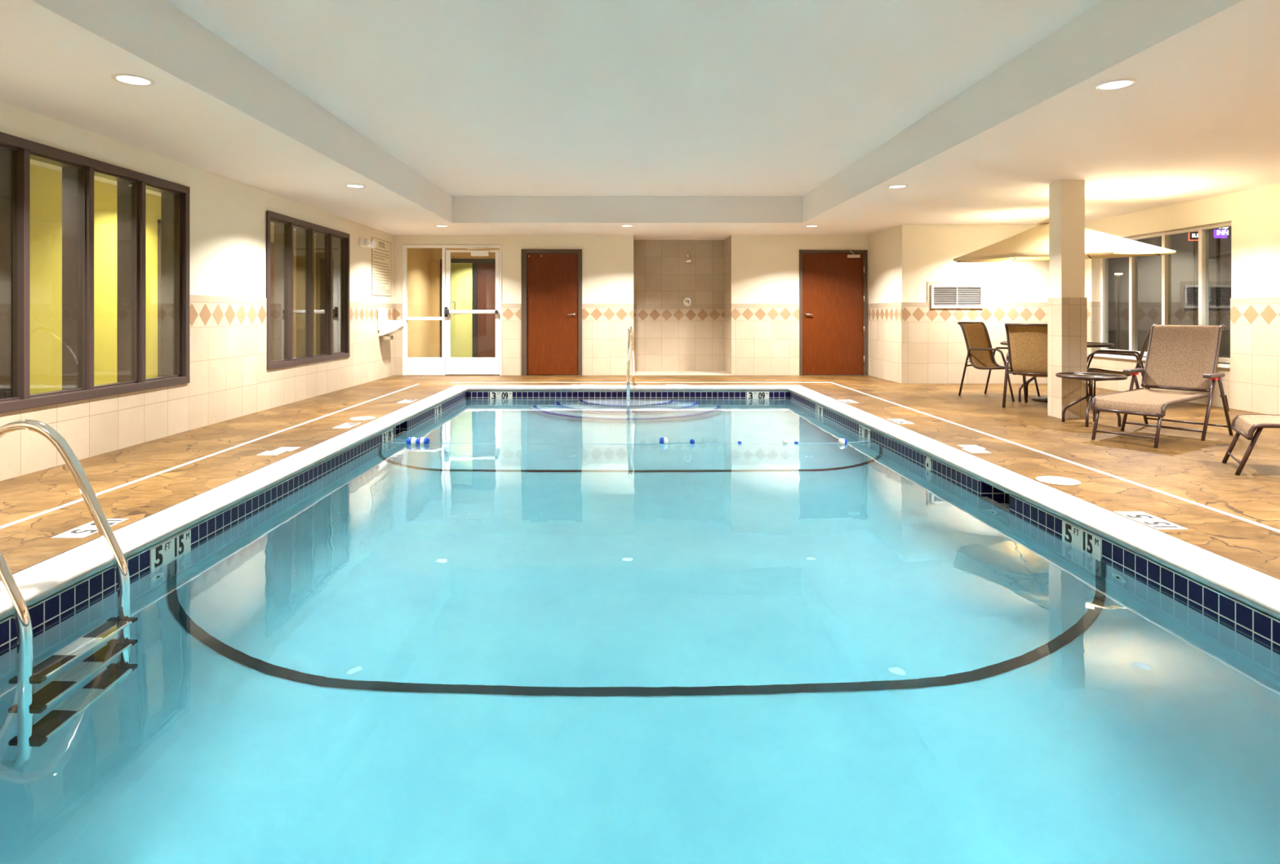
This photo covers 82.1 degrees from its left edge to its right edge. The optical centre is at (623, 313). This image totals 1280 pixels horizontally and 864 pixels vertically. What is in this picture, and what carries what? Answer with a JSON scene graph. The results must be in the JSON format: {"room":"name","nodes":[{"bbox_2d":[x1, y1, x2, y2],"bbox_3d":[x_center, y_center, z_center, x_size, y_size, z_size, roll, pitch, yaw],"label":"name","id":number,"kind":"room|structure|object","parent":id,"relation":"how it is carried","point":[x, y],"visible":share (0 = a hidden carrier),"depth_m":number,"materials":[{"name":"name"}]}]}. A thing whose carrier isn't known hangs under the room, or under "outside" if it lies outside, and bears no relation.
{"room":"indoor swimming pool","nodes":[
{"label":"indoor swimming pool","id":0,"kind":"room"},
{"bbox_2d":[30,164,161,394],"bbox_3d":[-5.500,-0.147,6.050,0.100,2.454,9.100,0,0,0],"label":"wall","id":1,"kind":"structure","parent":0,"point":[46,184],"depth_m":7.11,"materials":[{"name":"yellow paint"}]},
{"bbox_2d":[157,219,161,376],"bbox_3d":[-5.435,-0.010,9.120,0.030,2.180,1.040,0,0,0],"label":"hall door","id":2,"kind":"structure","parent":1,"relation":"in","point":[159,221],"depth_m":8.60,"materials":[{"name":"brown wood"}]},
{"bbox_2d":[0,100,394,480],"bbox_3d":[-4.120,-0.147,5.250,0.212,2.454,15.500,0,0,0],"label":"wall","id":3,"kind":"structure","parent":0,"point":[230,378],"depth_m":7.26,"materials":[{"name":"beige paint"}]},
{"bbox_2d":[0,131,190,413],"bbox_3d":[-4.111,-0.264,5.545,0.229,1.805,2.470,0,0,0],"label":"window","id":4,"kind":"structure","parent":3,"relation":"in","point":[78,171],"depth_m":5.53,"materials":[{"name":"glass"}]},
{"bbox_2d":[266,210,350,369],"bbox_3d":[-4.111,-0.263,9.505,0.229,1.795,2.470,0,0,0],"label":"window","id":5,"kind":"structure","parent":3,"relation":"in","point":[284,225],"depth_m":9.49,"materials":[{"name":"glass"}]},
{"bbox_2d":[359,237,377,248],"bbox_3d":[-3.941,-1.083,11.350,0.170,0.135,0.340,0,0,0],"label":"emergency light","id":6,"kind":"object","parent":3,"relation":"attached to","point":[365,242],"visible":1,"depth_m":11.22,"materials":[{"name":"white plastic"}]},
{"bbox_2d":[371,236,391,296],"bbox_3d":[-4.021,-0.760,12.235,0.008,0.926,0.956,0,0,0],"label":"sign","id":7,"kind":"object","parent":3,"relation":"attached to","point":[381,254],"visible":1,"depth_m":12.21,"materials":[{"name":"white plastic"}]},
{"bbox_2d":[373,248,390,293],"bbox_3d":[-4.018,-0.703,12.235,0.001,0.711,0.860,0,0,0],"label":"print","id":8,"kind":"object","parent":7,"relation":"attached to","point":[381,256],"depth_m":12.22},
{"bbox_2d":[377,307,404,339],"bbox_3d":[-3.846,0.175,12.220,0.335,0.530,0.460,0,0,0],"label":"fountain","id":9,"kind":"object","parent":3,"relation":"attached to","point":[386,327],"visible":1,"depth_m":12.07,"materials":[{"name":"white ceramic"}]},
{"bbox_2d":[378,320,404,336],"bbox_3d":[-3.846,0.246,12.250,0.335,0.262,0.400,0,0,0],"label":"basin","id":10,"kind":"object","parent":9,"relation":"in","point":[387,327],"depth_m":12.06,"materials":[{"name":"white ceramic"}]},
{"bbox_2d":[270,224,333,357],"bbox_3d":[-4.888,-0.147,7.200,1.324,2.454,11.600,0,0,0],"label":"wall","id":11,"kind":"structure","parent":0,"point":[272,227],"depth_m":12.23,"materials":[{"name":"beige paint"}]},
{"bbox_2d":[270,241,274,360],"bbox_3d":[-5.435,-0.010,11.200,0.030,2.180,1.040,0,0,0],"label":"hall door","id":12,"kind":"structure","parent":11,"relation":"in","point":[272,244],"depth_m":11.38,"materials":[{"name":"brown wood"}]},
{"bbox_2d":[407,248,499,357],"bbox_3d":[-2.625,-0.147,14.075,2.850,2.454,2.150,0,0,0],"label":"wall","id":13,"kind":"structure","parent":0,"point":[424,264],"depth_m":14.69,"materials":[{"name":"beige paint"}]},
{"bbox_2d":[440,258,495,357],"bbox_3d":[-2.820,-0.018,15.075,1.840,2.196,0.110,0,0,0],"label":"door","id":14,"kind":"structure","parent":13,"relation":"in","point":[483,269],"depth_m":15.05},
{"bbox_2d":[450,263,472,357],"bbox_3d":[-3.200,-0.147,16.650,4.000,2.454,0.100,0,0,0],"label":"wall","id":15,"kind":"structure","parent":0,"point":[461,274],"depth_m":16.60,"materials":[{"name":"yellow paint"}]},
{"bbox_2d":[406,373,555,375],"bbox_3d":[-3.400,1.090,15.100,4.400,0.020,4.200,0,0,0],"label":"floor","id":16,"kind":"structure","parent":0,"point":[450,374],"depth_m":13.00,"materials":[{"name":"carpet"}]},
{"bbox_2d":[393,235,869,375],"bbox_3d":[0.187,-0.147,13.354,8.426,2.454,0.992,0,0,0],"label":"wall","id":17,"kind":"structure","parent":0,"point":[765,268],"depth_m":12.87,"materials":[{"name":"beige paint"}]},
{"bbox_2d":[402,244,502,375],"bbox_3d":[-2.998,-0.062,12.868,1.735,2.285,0.226,0,0,0],"label":"door","id":18,"kind":"structure","parent":17,"relation":"in","point":[446,365],"depth_m":12.86,"materials":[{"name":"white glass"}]},
{"bbox_2d":[521,248,582,375],"bbox_3d":[-1.254,-0.021,12.902,1.061,2.203,0.176,0,0,0],"label":"door","id":19,"kind":"structure","parent":17,"relation":"in","point":[552,278],"depth_m":12.87,"materials":[{"name":"brown wood"}]},
{"bbox_2d":[683,297,692,306],"bbox_3d":[1.195,-0.220,13.713,0.166,0.166,0.074,0,0,0],"label":"shower valve","id":20,"kind":"object","parent":17,"relation":"attached to","point":[687,301],"visible":1,"depth_m":13.74,"materials":[{"name":"metal"}]},
{"bbox_2d":[684,253,693,264],"bbox_3d":[1.212,-1.008,13.631,0.148,0.213,0.237,0,0,0],"label":"shower fixture","id":21,"kind":"object","parent":17,"relation":"attached to","point":[688,261],"visible":1,"depth_m":13.58,"materials":[{"name":"metal"}]},
{"bbox_2d":[799,249,867,375],"bbox_3d":[3.669,-0.018,12.881,1.186,2.197,0.218,0,0,0],"label":"door","id":22,"kind":"structure","parent":17,"relation":"in","point":[833,283],"depth_m":12.87,"materials":[{"name":"brown wood"}]},
{"bbox_2d":[0,0,1279,239],"bbox_3d":[0.835,-1.577,5.575,12.770,0.405,16.550,0,0,0],"label":"ceiling","id":23,"kind":"structure","parent":0,"point":[666,119],"depth_m":5.61,"materials":[{"name":"white paint"}]},
{"bbox_2d":[111,73,154,86],"bbox_3d":[-2.880,-1.369,4.320,0.212,0.009,0.212,0,0,0],"label":"recessed light","id":24,"kind":"object","parent":23,"relation":"in","point":[129,79],"visible":1,"depth_m":4.31,"materials":[{"name":"white plastic"}]},
{"bbox_2d":[344,183,365,187],"bbox_3d":[-2.885,-1.369,7.910,0.212,0.009,0.212,0,0,0],"label":"recessed light","id":25,"kind":"object","parent":23,"relation":"in","point":[350,185],"visible":1,"depth_m":7.89,"materials":[{"name":"white glass"}]},
{"bbox_2d":[435,225,448,226],"bbox_3d":[-2.850,-1.369,11.540,0.212,0.009,0.212,0,0,0],"label":"recessed light","id":26,"kind":"object","parent":23,"relation":"in","point":[435,225],"visible":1,"depth_m":11.53,"materials":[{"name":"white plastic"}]},
{"bbox_2d":[620,224,634,226],"bbox_3d":[0.060,-1.369,11.500,0.212,0.009,0.212,0,0,0],"label":"recessed light","id":27,"kind":"object","parent":23,"relation":"in","point":[624,225],"visible":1,"depth_m":11.49,"materials":[{"name":"white glass"}]},
{"bbox_2d":[804,225,818,226],"bbox_3d":[2.956,-1.369,11.540,0.212,0.009,0.212,0,0,0],"label":"recessed light","id":28,"kind":"object","parent":23,"relation":"in","point":[806,225],"visible":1,"depth_m":11.53,"materials":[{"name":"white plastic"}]},
{"bbox_2d":[887,184,907,188],"bbox_3d":[2.960,-1.369,7.940,0.212,0.009,0.212,0,0,0],"label":"recessed light","id":29,"kind":"object","parent":23,"relation":"in","point":[895,186],"visible":1,"depth_m":7.94,"materials":[{"name":"white plastic"}]},
{"bbox_2d":[1008,216,1025,218],"bbox_3d":[5.610,-1.369,10.480,0.212,0.009,0.212,0,0,0],"label":"recessed light","id":30,"kind":"object","parent":23,"relation":"in","point":[1011,217],"visible":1,"depth_m":10.51,"materials":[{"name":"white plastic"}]},
{"bbox_2d":[1094,79,1137,90],"bbox_3d":[2.950,-1.369,4.410,0.212,0.009,0.212,0,0,0],"label":"recessed light","id":31,"kind":"object","parent":23,"relation":"in","point":[1117,84],"visible":1,"depth_m":4.40,"materials":[{"name":"white glass"}]},
{"bbox_2d":[0,375,1279,579],"bbox_3d":[1.497,1.080,5.085,11.446,0.001,15.570,0,0,0],"label":"floor","id":32,"kind":"structure","parent":0,"point":[1184,465],"depth_m":5.67,"materials":[{"name":"concrete"}]},
{"bbox_2d":[51,518,128,537],"bbox_3d":[-2.675,1.088,3.700,0.156,0.024,0.325,0,0,0],"label":"marker","id":33,"kind":"object","parent":32,"relation":"on","point":[86,530],"visible":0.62,"depth_m":3.65,"materials":[{"name":"white tile"}]},
{"bbox_2d":[0,383,418,528],"bbox_3d":[-3.140,1.079,4.430,0.036,0.002,13.660,0,0,0],"label":"trim","id":34,"kind":"structure","parent":32,"relation":"on","point":[242,444],"depth_m":5.04,"materials":[{"name":"white paint"}]},
{"bbox_2d":[257,446,301,454],"bbox_3d":[-2.700,1.085,5.770,0.196,0.030,0.325,0,0,0],"label":"marker","id":35,"kind":"object","parent":32,"relation":"on","point":[281,450],"visible":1,"depth_m":5.76,"materials":[{"name":"white tile"}]},
{"bbox_2d":[332,422,360,428],"bbox_3d":[-2.660,1.088,7.080,0.156,0.024,0.325,0,0,0],"label":"marker","id":36,"kind":"object","parent":32,"relation":"on","point":[346,425],"visible":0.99,"depth_m":7.05,"materials":[{"name":"white tile"}]},
{"bbox_2d":[350,416,376,420],"bbox_3d":[-2.675,1.075,7.550,0.254,0.008,0.254,0,0,0],"label":"lid","id":37,"kind":"object","parent":32,"relation":"on","point":[359,418],"visible":1,"depth_m":7.53,"materials":[{"name":"beige plastic"}]},
{"bbox_2d":[398,399,417,402],"bbox_3d":[-2.660,1.088,9.050,0.156,0.024,0.325,0,0,0],"label":"marker","id":38,"kind":"object","parent":32,"relation":"on","point":[404,400],"visible":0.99,"depth_m":9.04,"materials":[{"name":"white tile"}]},
{"bbox_2d":[626,326,637,404],"bbox_3d":[0.125,0.770,10.605,0.110,1.180,1.302,0,0,3],"label":"grab rail","id":39,"kind":"object","parent":32,"relation":"on","point":[630,351],"visible":0.99,"depth_m":10.09,"materials":[{"name":"metal"}]},
{"bbox_2d":[837,399,857,402],"bbox_3d":[2.760,1.088,9.050,0.156,0.024,0.325,0,0,0],"label":"marker","id":40,"kind":"object","parent":32,"relation":"on","point":[842,400],"visible":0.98,"depth_m":9.06,"materials":[{"name":"white tile"}]},
{"bbox_2d":[887,418,914,423],"bbox_3d":[2.770,1.088,7.360,0.156,0.024,0.325,0,0,0],"label":"marker","id":41,"kind":"object","parent":32,"relation":"on","point":[896,420],"visible":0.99,"depth_m":7.33,"materials":[{"name":"white tile"}]},
{"bbox_2d":[956,444,991,453],"bbox_3d":[2.790,1.085,5.860,0.196,0.030,0.325,0,0,0],"label":"marker","id":42,"kind":"object","parent":32,"relation":"on","point":[970,448],"visible":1,"depth_m":5.82,"materials":[{"name":"white tile"}]},
{"bbox_2d":[957,321,1039,401],"bbox_3d":[4.829,0.597,9.500,0.564,0.970,0.816,0,0,-29],"label":"sling chair","id":43,"kind":"object","parent":32,"relation":"on","point":[980,354],"visible":0.77,"depth_m":9.70,"materials":[{"name":"brown fabric"}]},
{"bbox_2d":[1002,323,1047,407],"bbox_3d":[4.798,0.597,8.484,0.816,0.970,0.564,0,0,-44],"label":"sling chair","id":44,"kind":"object","parent":32,"relation":"on","point":[1027,343],"visible":0.59,"depth_m":8.33,"materials":[{"name":"brown fabric"}]},
{"bbox_2d":[830,382,1279,532],"bbox_3d":[0.284,1.079,4.567,5.968,0.002,13.935,0,0,0],"label":"trim","id":45,"kind":"structure","parent":32,"relation":"on","point":[1020,445],"depth_m":4.89,"materials":[{"name":"white paint"}]},
{"bbox_2d":[1000,341,1115,401],"bbox_3d":[5.360,0.721,9.120,1.225,0.718,1.225,0,0,0],"label":"patio table","id":46,"kind":"object","parent":32,"relation":"on","point":[1090,344],"visible":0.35,"depth_m":9.03,"materials":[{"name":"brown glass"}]},
{"bbox_2d":[1035,475,1080,485],"bbox_3d":[2.800,1.075,4.740,0.254,0.008,0.254,0,0,0],"label":"lid","id":47,"kind":"object","parent":32,"relation":"on","point":[1056,480],"visible":1,"depth_m":4.73,"materials":[{"name":"beige plastic"}]},
{"bbox_2d":[953,217,1176,402],"bbox_3d":[5.360,-0.095,9.120,2.271,2.350,2.270,0,0,-17],"label":"umbrella","id":48,"kind":"object","parent":32,"relation":"on","point":[1032,244],"visible":0.55,"depth_m":8.62,"materials":[{"name":"beige fabric"}]},
{"bbox_2d":[1047,179,1087,418],"bbox_3d":[4.630,-0.147,7.675,0.260,2.454,0.250,0,0,0],"label":"column","id":49,"kind":"structure","parent":32,"relation":"on","point":[1067,302],"depth_m":7.57,"materials":[{"name":"beige tile"}]},
{"bbox_2d":[1055,372,1127,426],"bbox_3d":[4.570,0.838,7.190,0.595,0.484,0.595,0,0,0],"label":"side table","id":50,"kind":"object","parent":32,"relation":"on","point":[1090,376],"visible":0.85,"depth_m":7.16,"materials":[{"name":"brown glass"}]},
{"bbox_2d":[1087,323,1159,388],"bbox_3d":[5.749,0.597,8.586,0.816,0.970,0.564,0,0,37],"label":"sling chair","id":51,"kind":"object","parent":32,"relation":"on","point":[1139,357],"visible":0.62,"depth_m":8.49,"materials":[{"name":"brown metal"}]},
{"bbox_2d":[1113,511,1187,528],"bbox_3d":[2.745,1.088,3.840,0.156,0.024,0.325,0,0,0],"label":"marker","id":52,"kind":"object","parent":32,"relation":"on","point":[1156,522],"visible":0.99,"depth_m":3.83,"materials":[{"name":"white tile"}]},
{"bbox_2d":[1090,324,1233,448],"bbox_3d":[4.712,0.593,6.476,1.366,0.987,0.680,0,0,-33],"label":"lounge chair","id":53,"kind":"object","parent":32,"relation":"on","point":[1179,357],"visible":1,"depth_m":6.61,"materials":[{"name":"brown fabric"}]},
{"bbox_2d":[1222,413,1279,475],"bbox_3d":[4.802,0.593,4.779,1.366,0.987,0.680,0,0,31],"label":"lounge chair","id":54,"kind":"object","parent":32,"relation":"on","point":[1244,424],"visible":1,"depth_m":5.03,"materials":[{"name":"beige fabric"}]},
{"bbox_2d":[0,391,1279,648],"bbox_3d":[0.065,2.089,5.545,5.110,1.918,10.390,0,0,0],"label":"pool tile border","id":55,"kind":"object","parent":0,"point":[1252,620],"visible":0.02,"depth_m":4.13,"materials":[{"name":"tile"}]},
{"bbox_2d":[0,419,129,660],"bbox_3d":[-2.491,1.310,2.910,0.788,1.705,0.634,0,0,0],"label":"pool ladder","id":56,"kind":"object","parent":55,"relation":"attached to","point":[13,596],"visible":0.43,"depth_m":3.15,"materials":[{"name":"metal"}]},
{"bbox_2d":[150,529,191,568],"bbox_3d":[-2.296,1.227,3.735,0.007,0.163,0.328,0,0,0],"label":"depth marker","id":57,"kind":"object","parent":55,"relation":"attached to","point":[177,544],"visible":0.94,"depth_m":3.72,"materials":[{"name":"white tile"}]},
{"bbox_2d":[382,428,393,444],"bbox_3d":[-2.296,1.227,7.160,0.007,0.163,0.328,0,0,0],"label":"depth marker","id":58,"kind":"object","parent":55,"relation":"attached to","point":[386,436],"visible":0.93,"depth_m":7.14,"materials":[{"name":"white tile"}]},
{"bbox_2d":[434,404,441,415],"bbox_3d":[-2.296,1.227,9.110,0.007,0.163,0.328,0,0,0],"label":"depth marker","id":59,"kind":"object","parent":55,"relation":"attached to","point":[437,409],"visible":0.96,"depth_m":9.09,"materials":[{"name":"white tile"}]},
{"bbox_2d":[489,391,512,398],"bbox_3d":[-1.786,1.227,10.736,0.328,0.163,0.007,0,0,0],"label":"depth marker","id":60,"kind":"object","parent":55,"relation":"attached to","point":[492,394],"visible":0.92,"depth_m":10.73,"materials":[{"name":"white tile"}]},
{"bbox_2d":[382,439,875,444],"bbox_3d":[0.066,1.232,7.014,4.732,0.029,0.097,0,0,-1],"label":"rope","id":61,"kind":"object","parent":55,"relation":"attached to","point":[874,439],"visible":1,"depth_m":7.02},
{"bbox_2d":[406,436,416,444],"bbox_3d":[-2.020,1.221,7.020,0.093,0.084,0.084,0,0,0],"label":"float","id":62,"kind":"object","parent":61,"relation":"on","point":[411,440],"visible":0.9,"depth_m":6.99,"materials":[{"name":"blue plastic"}]},
{"bbox_2d":[416,437,429,444],"bbox_3d":[-1.915,1.222,7.020,0.118,0.080,0.080,0,0,0],"label":"float","id":63,"kind":"object","parent":61,"relation":"on","point":[420,440],"visible":0.86,"depth_m":6.99,"materials":[{"name":"blue plastic"}]},
{"bbox_2d":[659,436,667,443],"bbox_3d":[0.383,1.221,7.020,0.078,0.084,0.084,0,0,0],"label":"float","id":64,"kind":"object","parent":61,"relation":"attached to","point":[662,440],"visible":0.88,"depth_m":6.99,"materials":[{"name":"blue plastic"}]},
{"bbox_2d":[689,439,694,444],"bbox_3d":[0.656,1.226,7.020,0.040,0.060,0.060,0,0,0],"label":"float","id":65,"kind":"object","parent":61,"relation":"attached to","point":[691,441],"visible":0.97,"depth_m":7.00,"materials":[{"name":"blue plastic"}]},
{"bbox_2d":[782,439,787,444],"bbox_3d":[1.545,1.226,7.020,0.040,0.060,0.060,0,0,0],"label":"float","id":66,"kind":"object","parent":61,"relation":"attached to","point":[784,441],"visible":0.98,"depth_m":7.00,"materials":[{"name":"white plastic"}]},
{"bbox_2d":[837,438,847,444],"bbox_3d":[2.092,1.225,7.019,0.083,0.068,0.068,0,0,-29],"label":"float","id":67,"kind":"object","parent":61,"relation":"attached to","point":[841,441],"visible":0.87,"depth_m":7.00,"materials":[{"name":"white plastic"}]},
{"bbox_2d":[0,398,1279,863],"bbox_3d":[0.065,2.310,5.545,4.790,2.140,10.450,0,0,0],"label":"pool water","id":68,"kind":"object","parent":55,"relation":"in","point":[508,641],"visible":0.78,"depth_m":2.54,"materials":[{"name":"blue liquid"}]},
{"bbox_2d":[0,385,1279,622],"bbox_3d":[0.065,1.101,5.545,5.140,0.078,10.800,0,0,0],"label":"pool coping","id":69,"kind":"object","parent":55,"relation":"on","point":[36,583],"visible":0.81,"depth_m":4.00},
{"bbox_2d":[746,391,768,398],"bbox_3d":[1.963,1.227,10.736,0.328,0.163,0.007,0,0,0],"label":"depth marker","id":70,"kind":"object","parent":55,"relation":"attached to","point":[749,394],"visible":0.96,"depth_m":10.73,"materials":[{"name":"white tile"}]},
{"bbox_2d":[815,404,822,415],"bbox_3d":[2.426,1.227,9.110,0.007,0.163,0.328,0,0,0],"label":"depth marker","id":71,"kind":"object","parent":55,"relation":"attached to","point":[819,409],"visible":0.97,"depth_m":9.11,"materials":[{"name":"white tile"}]},
{"bbox_2d":[858,424,870,439],"bbox_3d":[2.426,1.227,7.400,0.007,0.163,0.328,0,0,0],"label":"depth marker","id":72,"kind":"object","parent":55,"relation":"attached to","point":[863,431],"visible":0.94,"depth_m":7.39,"materials":[{"name":"white tile"}]},
{"bbox_2d":[924,456,931,470],"bbox_3d":[2.424,1.205,5.850,0.013,0.140,0.110,0,0,0],"label":"inlet","id":73,"kind":"object","parent":55,"relation":"attached to","point":[928,461],"visible":0.9,"depth_m":5.83,"materials":[{"name":"white plastic"}]},
{"bbox_2d":[1062,520,1102,557],"bbox_3d":[2.426,1.227,3.900,0.007,0.163,0.328,0,0,0],"label":"depth marker","id":74,"kind":"object","parent":55,"relation":"attached to","point":[1092,544],"visible":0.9,"depth_m":3.88,"materials":[{"name":"white tile"}]},
{"bbox_2d":[868,225,902,383],"bbox_3d":[4.354,-0.147,12.104,0.132,2.454,1.532,0,0,0],"label":"wall","id":75,"kind":"structure","parent":0,"point":[885,309],"depth_m":12.04,"materials":[{"name":"beige paint"}]},
{"bbox_2d":[898,224,1048,383],"bbox_3d":[5.610,-0.147,11.404,2.620,2.454,0.132,0,0,0],"label":"wall","id":76,"kind":"structure","parent":0,"point":[935,350],"depth_m":11.35,"materials":[{"name":"beige paint"}]},
{"bbox_2d":[930,284,983,308],"bbox_3d":[5.140,-0.260,11.332,0.800,0.360,0.037,0,0,0],"label":"air vent","id":77,"kind":"object","parent":76,"relation":"in","point":[942,296],"visible":1,"depth_m":11.34,"materials":[{"name":"white metal"}]},
{"bbox_2d":[1084,182,1279,414],"bbox_3d":[7.039,-0.147,4.425,0.262,2.454,13.850,0,0,0],"label":"wall","id":78,"kind":"structure","parent":0,"point":[1251,383],"depth_m":8.23,"materials":[{"name":"beige paint"}]},
{"bbox_2d":[1088,222,1231,368],"bbox_3d":[7.005,-0.216,9.620,0.250,1.682,2.498,0,0,0],"label":"window","id":79,"kind":"structure","parent":78,"relation":"in","point":[1203,232],"depth_m":9.58,"materials":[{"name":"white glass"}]},
{"label":"outside","id":80,"kind":"structure","parent":0,"visible":0},
{"bbox_2d":[1108,330,1230,357],"bbox_3d":[33.650,1.405,15.000,52.700,0.050,90.000,0,0,0],"label":"ground","id":81,"kind":"structure","parent":80,"point":[1224,349],"depth_m":36.50,"materials":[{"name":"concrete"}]},
{"bbox_2d":[1114,272,1122,346],"bbox_3d":[20.200,-0.135,30.000,0.240,3.030,0.160,0,0,0],"label":"street lamp","id":82,"kind":"object","parent":81,"relation":"on","point":[1117,274],"visible":1,"depth_m":29.96,"materials":[{"name":"grey metal"}]},
{"bbox_2d":[1188,231,1198,324],"bbox_3d":[23.475,-0.970,30.085,0.750,4.760,0.211,0,0,0],"label":"lit sign","id":83,"kind":"object","parent":81,"relation":"on","point":[1193,236],"visible":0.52,"depth_m":30.09,"materials":[{"name":"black plastic"}]},
{"bbox_2d":[1213,226,1228,325],"bbox_3d":[24.351,-0.986,30.085,0.626,5.391,0.211,0,0,0],"label":"lit sign","id":84,"kind":"object","parent":81,"relation":"on","point":[1218,233],"visible":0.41,"depth_m":30.09,"materials":[{"name":"black plastic"}]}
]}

